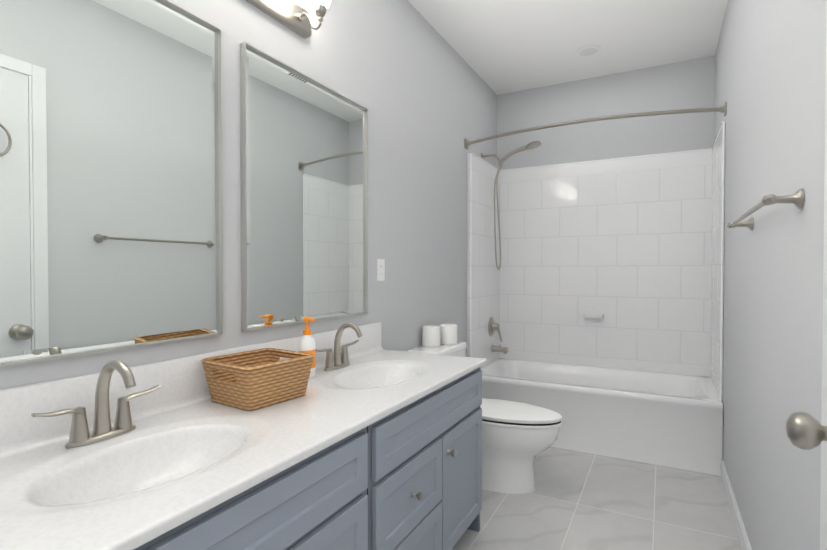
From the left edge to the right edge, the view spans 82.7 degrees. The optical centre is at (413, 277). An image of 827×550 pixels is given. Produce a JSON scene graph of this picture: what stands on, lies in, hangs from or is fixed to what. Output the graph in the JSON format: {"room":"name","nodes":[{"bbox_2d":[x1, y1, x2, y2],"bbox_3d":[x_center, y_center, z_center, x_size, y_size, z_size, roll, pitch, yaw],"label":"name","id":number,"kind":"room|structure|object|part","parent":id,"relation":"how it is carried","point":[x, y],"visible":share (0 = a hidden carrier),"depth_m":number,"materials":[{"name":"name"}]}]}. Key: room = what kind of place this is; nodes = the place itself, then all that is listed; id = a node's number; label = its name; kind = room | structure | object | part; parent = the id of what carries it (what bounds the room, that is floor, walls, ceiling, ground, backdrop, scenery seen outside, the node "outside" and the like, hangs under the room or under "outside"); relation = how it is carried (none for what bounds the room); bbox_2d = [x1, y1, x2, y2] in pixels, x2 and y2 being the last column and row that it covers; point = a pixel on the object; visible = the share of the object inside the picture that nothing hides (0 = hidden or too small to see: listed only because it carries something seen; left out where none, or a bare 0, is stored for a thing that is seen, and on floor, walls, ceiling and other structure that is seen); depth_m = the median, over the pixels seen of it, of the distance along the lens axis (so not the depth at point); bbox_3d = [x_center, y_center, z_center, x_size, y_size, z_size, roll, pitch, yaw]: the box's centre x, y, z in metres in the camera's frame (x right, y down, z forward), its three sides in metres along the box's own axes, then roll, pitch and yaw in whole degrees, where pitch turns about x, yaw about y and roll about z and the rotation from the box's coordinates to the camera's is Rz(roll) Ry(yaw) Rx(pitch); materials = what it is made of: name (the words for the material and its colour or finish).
{"room":"bathroom","nodes":[
{"label":"bathroom","id":0,"kind":"room"},
{"bbox_2d":[0,0,496,389],"bbox_3d":[-0.449,-0.209,2.119,0.100,2.830,5.160,0,1,28],"label":"wall","id":1,"kind":"structure","parent":0,"point":[405,74],"depth_m":2.59,"materials":[{"name":"grey paint"}]},
{"bbox_2d":[0,0,223,367],"bbox_3d":[-0.842,-0.315,1.246,0.023,1.032,0.792,0,1,28],"label":"mirror","id":2,"kind":"object","parent":1,"relation":"attached to","point":[111,196],"visible":1,"depth_m":1.27,"materials":[{"name":"silver metal"}]},
{"bbox_2d":[246,0,330,37],"bbox_3d":[-0.562,-1.093,1.566,0.205,0.214,0.872,0,1,28],"label":"sconce","id":3,"kind":"object","parent":1,"relation":"attached to","point":[292,15],"visible":1,"depth_m":1.86,"materials":[{"name":"silver metal"}]},
{"bbox_2d":[240,42,367,331],"bbox_3d":[-0.424,-0.327,2.031,0.023,1.032,0.790,0,1,28],"label":"mirror","id":4,"kind":"object","parent":1,"relation":"attached to","point":[304,195],"visible":0.98,"depth_m":1.94,"materials":[{"name":"silver metal"}]},
{"bbox_2d":[377,259,384,280],"bbox_3d":[-0.175,-0.040,2.522,0.008,0.116,0.072,0,1,28],"label":"electrical outlet plate","id":5,"kind":"object","parent":1,"relation":"attached to","point":[380,269],"visible":1,"depth_m":2.52,"materials":[{"name":"white plastic"}]},
{"bbox_2d":[481,141,541,353],"bbox_3d":[0.823,-0.214,3.889,0.485,1.741,0.291,0,1,28],"label":"shower fixture","id":6,"kind":"object","parent":1,"relation":"attached to","point":[493,326],"visible":0.98,"depth_m":3.90,"materials":[{"name":"silver metal"}]},
{"bbox_2d":[465,102,726,149],"bbox_3d":[1.103,-1.014,3.144,1.667,0.070,0.212,0,1,28],"label":"rail","id":7,"kind":"object","parent":1,"relation":"attached to","point":[722,109],"visible":1,"depth_m":2.98,"materials":[{"name":"silver metal"}]},
{"bbox_2d":[408,0,727,94],"bbox_3d":[0.332,-1.657,1.683,1.870,0.080,5.160,0,1,28],"label":"ceiling","id":8,"kind":"structure","parent":0,"point":[502,46],"depth_m":3.17,"materials":[{"name":"white paint"}]},
{"bbox_2d":[576,45,600,56],"bbox_3d":[1.268,-1.635,3.406,0.170,0.015,0.170,0,1,28],"label":"recessed light","id":9,"kind":"object","parent":8,"relation":"in","point":[588,50],"visible":1,"depth_m":3.38,"materials":[{"name":"white plastic"}]},
{"bbox_2d":[452,447,740,549],"bbox_3d":[0.332,1.242,1.725,1.670,0.060,4.960,0,1,28],"label":"floor","id":10,"kind":"structure","parent":0,"point":[576,500],"depth_m":2.42,"materials":[{"name":"tile"}]},
{"bbox_2d":[0,322,486,549],"bbox_3d":[-0.372,0.706,1.495,0.632,1.019,1.970,0,1,28],"label":"bathroom vanity","id":11,"kind":"object","parent":10,"relation":"on","point":[367,441],"visible":0.88,"depth_m":1.22,"materials":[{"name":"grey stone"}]},
{"bbox_2d":[31,360,160,447],"bbox_3d":[-0.734,0.301,1.151,0.158,0.199,0.296,0,1,28],"label":"faucet","id":12,"kind":"object","parent":11,"relation":"on","point":[124,432],"depth_m":1.16,"materials":[{"name":"silver metal"}]},
{"bbox_2d":[200,348,315,410],"bbox_3d":[-0.503,0.327,1.539,0.254,0.136,0.280,1,1,34],"label":"basket","id":13,"kind":"object","parent":11,"relation":"on","point":[253,380],"visible":0.98,"depth_m":1.47,"materials":[{"name":"wicker"}]},
{"bbox_2d":[299,317,315,377],"bbox_3d":[-0.408,0.272,1.838,0.073,0.237,0.076,0,1,28],"label":"soap bottle","id":14,"kind":"object","parent":11,"relation":"on","point":[307,343],"visible":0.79,"depth_m":1.83,"materials":[{"name":"white plastic"}]},
{"bbox_2d":[316,322,362,370],"bbox_3d":[-0.284,0.288,1.999,0.158,0.199,0.296,0,1,28],"label":"faucet","id":15,"kind":"object","parent":11,"relation":"on","point":[338,360],"depth_m":2.01,"materials":[{"name":"silver metal"}]},
{"bbox_2d":[407,341,561,493],"bbox_3d":[0.438,0.812,2.778,0.850,0.769,0.488,0,1,28],"label":"toilet","id":16,"kind":"object","parent":10,"relation":"on","point":[517,437],"visible":0.48,"depth_m":2.61,"materials":[{"name":"white ceramic"}]},
{"bbox_2d":[422,325,439,346],"bbox_3d":[0.111,0.364,2.917,0.112,0.120,0.112,0,1,28],"label":"roll","id":17,"kind":"object","parent":16,"relation":"on","point":[430,335],"visible":0.98,"depth_m":2.87,"materials":[{"name":"white paper"}]},
{"bbox_2d":[440,324,456,344],"bbox_3d":[0.223,0.363,2.999,0.112,0.120,0.112,0,1,28],"label":"roll","id":18,"kind":"object","parent":16,"relation":"on","point":[448,334],"visible":1,"depth_m":2.95,"materials":[{"name":"white paper"}]},
{"bbox_3d":[0.533,0.781,2.728,0.636,0.059,0.370,0,1,28],"label":"seat","id":19,"kind":"part","parent":16,"relation":"part of","materials":[{"name":"white plastic"}]},
{"bbox_2d":[480,358,723,475],"bbox_3d":[1.308,0.964,3.559,1.666,0.443,0.798,0,1,28],"label":"bathtub","id":20,"kind":"object","parent":10,"relation":"on","point":[672,420],"visible":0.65,"depth_m":3.15,"materials":[{"name":"white ceramic"}]},
{"bbox_2d":[497,56,714,169],"bbox_3d":[1.519,-0.235,3.939,1.670,2.830,0.100,0,1,28],"label":"wall","id":21,"kind":"structure","parent":0,"point":[688,84],"depth_m":3.81,"materials":[{"name":"grey paint"}]},
{"bbox_2d":[467,121,724,399],"bbox_3d":[1.321,-0.108,3.568,1.668,1.698,0.741,0,1,28],"label":"surround","id":22,"kind":"object","parent":21,"relation":"attached to","point":[617,263],"visible":0.92,"depth_m":3.79,"materials":[{"name":"white tile"}]},
{"bbox_2d":[714,0,826,549],"bbox_3d":[1.114,-0.197,1.289,0.100,2.830,5.160,0,1,28],"label":"wall","id":23,"kind":"structure","parent":0,"point":[770,72],"depth_m":1.59,"materials":[{"name":"grey paint"}]},
{"bbox_2d":[721,460,751,549],"bbox_3d":[1.381,1.159,1.934,0.014,0.100,2.004,0,1,28],"label":"baseboard","id":24,"kind":"structure","parent":23,"relation":"attached to","point":[743,539],"depth_m":2.28,"materials":[{"name":"white wood"}]},
{"bbox_2d":[727,188,804,229],"bbox_3d":[1.185,-0.216,1.625,0.088,0.053,0.912,0,1,28],"label":"towel rail","id":25,"kind":"object","parent":23,"relation":"attached to","point":[796,198],"visible":1,"depth_m":1.28,"materials":[{"name":"silver metal"}]},
{"bbox_2d":[820,20,826,549],"bbox_3d":[0.692,0.061,0.625,0.017,2.335,0.915,0,1,28],"label":"door","id":26,"kind":"structure","parent":23,"relation":"attached to","point":[823,518],"depth_m":1.02,"materials":[{"name":"white wood"}]},
{"bbox_2d":[786,412,826,449],"bbox_3d":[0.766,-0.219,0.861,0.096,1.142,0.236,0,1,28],"label":"hardware piece","id":27,"kind":"object","parent":26,"relation":"attached to","point":[805,431],"visible":1,"depth_m":0.92,"materials":[{"name":"silver metal"}]}
]}

